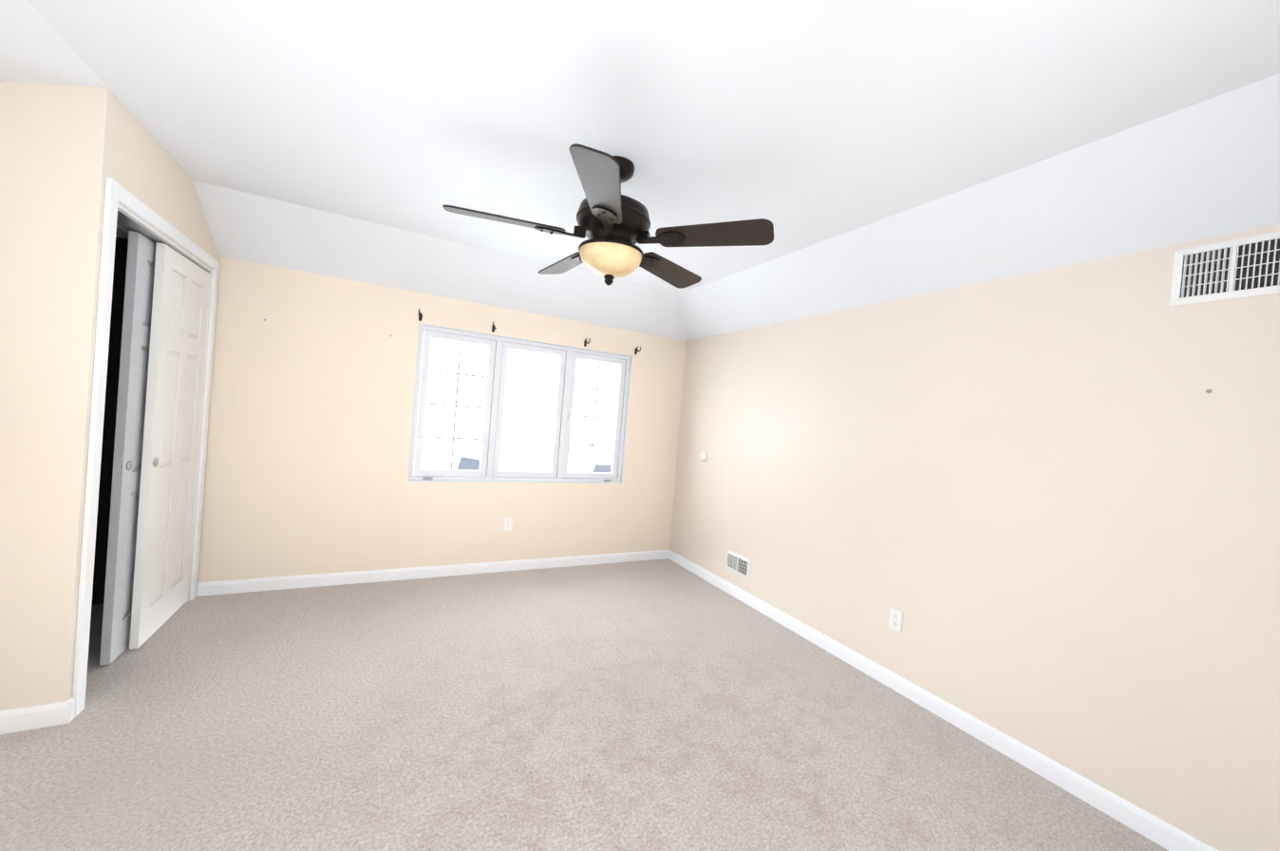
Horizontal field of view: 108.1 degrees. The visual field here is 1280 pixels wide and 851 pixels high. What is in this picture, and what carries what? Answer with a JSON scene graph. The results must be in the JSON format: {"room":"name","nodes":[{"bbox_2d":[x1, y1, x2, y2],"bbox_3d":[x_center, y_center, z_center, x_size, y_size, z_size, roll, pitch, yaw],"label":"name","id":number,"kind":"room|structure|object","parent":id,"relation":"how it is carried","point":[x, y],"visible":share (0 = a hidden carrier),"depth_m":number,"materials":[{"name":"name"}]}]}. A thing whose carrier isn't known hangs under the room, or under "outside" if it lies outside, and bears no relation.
{"room":"empty bedroom","nodes":[
{"label":"empty bedroom","id":0,"kind":"room"},
{"bbox_2d":[0,80,118,710],"bbox_3d":[-2.571,-0.130,1.632,0.901,2.542,0.080,4,1,-28],"label":"wall","id":1,"kind":"structure","parent":0,"point":[57,149],"depth_m":1.76,"materials":[{"name":"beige paint"}]},
{"bbox_2d":[0,696,75,734],"bbox_3d":[-2.633,1.096,1.623,0.885,0.088,0.025,4,1,-28],"label":"baseboard","id":2,"kind":"structure","parent":1,"relation":"attached to","point":[57,713],"depth_m":1.78,"materials":[{"name":"white wood"}]},
{"bbox_2d":[91,236,128,603],"bbox_3d":[-2.945,-0.139,2.186,0.761,2.482,1.249,4,1,-28],"label":"closet interior","id":3,"kind":"object","parent":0,"point":[110,415],"depth_m":2.78,"materials":[{"name":"paint"}]},
{"bbox_2d":[112,99,218,600],"bbox_3d":[-2.546,-0.139,2.398,0.140,2.542,1.249,4,1,-28],"label":"wall","id":4,"kind":"structure","parent":0,"point":[151,173],"depth_m":2.20,"materials":[{"name":"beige paint"}]},
{"bbox_2d":[99,230,156,665],"bbox_3d":[-2.589,0.097,2.458,0.038,2.040,0.635,4,1,-28],"label":"closet door","id":5,"kind":"structure","parent":4,"relation":"in","point":[141,262],"depth_m":2.22,"materials":[{"name":"grey wood"}]},
{"bbox_2d":[72,177,219,716],"bbox_3d":[-2.538,0.059,2.373,0.156,2.150,1.280,4,1,-28],"label":"door frame","id":6,"kind":"structure","parent":4,"relation":"attached to","point":[116,214],"depth_m":1.88,"materials":[{"name":"white wood"}]},
{"bbox_2d":[129,242,209,649],"bbox_3d":[-2.612,0.093,2.604,0.038,2.040,0.635,4,1,-28],"label":"closet door","id":7,"kind":"structure","parent":4,"relation":"in","point":[173,407],"depth_m":2.51,"materials":[{"name":"white wood"}]},
{"bbox_2d":[197,256,686,582],"bbox_3d":[-1.621,-0.080,3.677,4.740,2.542,0.140,4,1,-28],"label":"wall","id":8,"kind":"structure","parent":0,"point":[310,409],"depth_m":3.39,"materials":[{"name":"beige paint"}]},
{"bbox_2d":[418,309,422,320],"bbox_3d":[-1.654,-0.832,3.500,0.033,0.076,0.064,4,1,-28],"label":"curtain hook","id":9,"kind":"object","parent":8,"relation":"attached to","point":[420,316],"visible":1,"depth_m":3.52,"materials":[{"name":"brown metal"}]},
{"bbox_2d":[196,549,668,596],"bbox_3d":[-1.302,1.176,3.830,3.569,0.088,0.014,4,1,-28],"label":"baseboard","id":10,"kind":"structure","parent":8,"relation":"attached to","point":[223,587],"depth_m":3.56,"materials":[{"name":"white wood"}]},
{"bbox_2d":[491,321,496,332],"bbox_3d":[-1.180,-0.796,3.753,0.033,0.076,0.064,4,1,-28],"label":"curtain hook","id":11,"kind":"object","parent":8,"relation":"attached to","point":[494,328],"visible":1,"depth_m":3.77,"materials":[{"name":"brown metal"}]},
{"bbox_2d":[503,517,512,530],"bbox_3d":[-1.112,0.833,3.915,0.072,0.116,0.008,4,1,-28],"label":"electrical outlet","id":12,"kind":"object","parent":8,"relation":"attached to","point":[508,524],"visible":1,"depth_m":3.91,"materials":[{"name":"white plastic"}]},
{"bbox_2d":[407,322,632,483],"bbox_3d":[-0.950,-0.108,4.011,1.823,1.230,0.104,4,1,-28],"label":"window","id":13,"kind":"structure","parent":8,"relation":"in","point":[492,424],"depth_m":3.90,"materials":[{"name":"white plastic"}]},
{"bbox_2d":[583,338,590,346],"bbox_3d":[-0.474,-0.740,4.130,0.043,0.070,0.064,4,1,-28],"label":"curtain hook","id":14,"kind":"object","parent":8,"relation":"attached to","point":[585,343],"visible":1,"depth_m":4.14,"materials":[{"name":"brown metal"}]},
{"bbox_2d":[0,558,1168,850],"bbox_3d":[-0.735,1.344,1.815,4.740,0.100,4.398,4,1,-28],"label":"floor","id":15,"kind":"structure","parent":0,"point":[657,705],"depth_m":1.94,"materials":[{"name":"carpet"}]},
{"bbox_2d":[0,0,1279,340],"bbox_3d":[-0.536,-1.022,1.776,4.580,0.315,4.222,4,1,-28],"label":"ceiling","id":16,"kind":"structure","parent":0,"point":[862,152],"depth_m":1.70,"materials":[{"name":"white paint"}]},
{"bbox_2d":[442,143,773,288],"bbox_3d":[-0.151,-0.885,2.067,1.328,0.532,1.313,4,1,-28],"label":"fan","id":17,"kind":"object","parent":16,"relation":"hanging from","point":[613,223],"visible":1,"depth_m":1.93,"materials":[{"name":"black wood"}]},
{"bbox_2d":[669,224,1279,850],"bbox_3d":[1.440,0.184,2.821,0.120,2.542,4.258,4,1,-28],"label":"wall","id":18,"kind":"structure","parent":0,"point":[1040,511],"depth_m":2.04,"materials":[{"name":"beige paint"}]},
{"bbox_2d":[700,451,707,461],"bbox_3d":[0.582,0.285,4.255,0.029,0.094,0.094,4,1,-28],"label":"switch","id":19,"kind":"object","parent":18,"relation":"attached to","point":[704,456],"visible":1,"depth_m":4.24,"materials":[{"name":"white plastic"}]},
{"bbox_2d":[725,549,751,579],"bbox_3d":[0.791,1.125,3.765,0.010,0.156,0.290,4,1,-28],"label":"air vent","id":20,"kind":"object","parent":18,"relation":"in","point":[738,564],"visible":1,"depth_m":3.75,"materials":[{"name":"white metal"}]},
{"bbox_2d":[888,607,903,632],"bbox_3d":[1.424,1.085,2.586,0.008,0.116,0.072,4,1,-28],"label":"electrical outlet","id":21,"kind":"object","parent":18,"relation":"attached to","point":[895,619],"visible":1,"depth_m":2.58,"materials":[{"name":"white plastic"}]},
{"bbox_2d":[668,549,1218,850],"bbox_3d":[1.245,1.399,2.872,0.014,0.088,4.108,4,1,-28],"label":"baseboard","id":22,"kind":"structure","parent":18,"relation":"attached to","point":[1158,831],"depth_m":2.14,"materials":[{"name":"white wood"}]},
{"bbox_2d":[1169,230,1279,305],"bbox_3d":[2.065,-0.544,1.605,0.018,0.206,0.305,4,1,-28],"label":"air vent","id":23,"kind":"object","parent":18,"relation":"in","point":[1245,267],"visible":1,"depth_m":1.62,"materials":[{"name":"white metal"}]},
{"label":"outside","id":24,"kind":"structure","parent":0,"visible":0},
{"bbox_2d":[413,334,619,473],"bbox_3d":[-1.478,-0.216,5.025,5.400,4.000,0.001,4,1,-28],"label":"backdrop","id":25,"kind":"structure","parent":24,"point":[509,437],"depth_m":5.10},
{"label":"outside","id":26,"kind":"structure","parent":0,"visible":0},
{"bbox_2d":[456,455,611,472],"bbox_3d":[-0.965,0.707,5.264,2.350,0.640,0.050,4,1,-28],"label":"roofs","id":27,"kind":"structure","parent":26,"point":[603,468],"depth_m":4.87,"materials":[{"name":"grey"}]}
]}

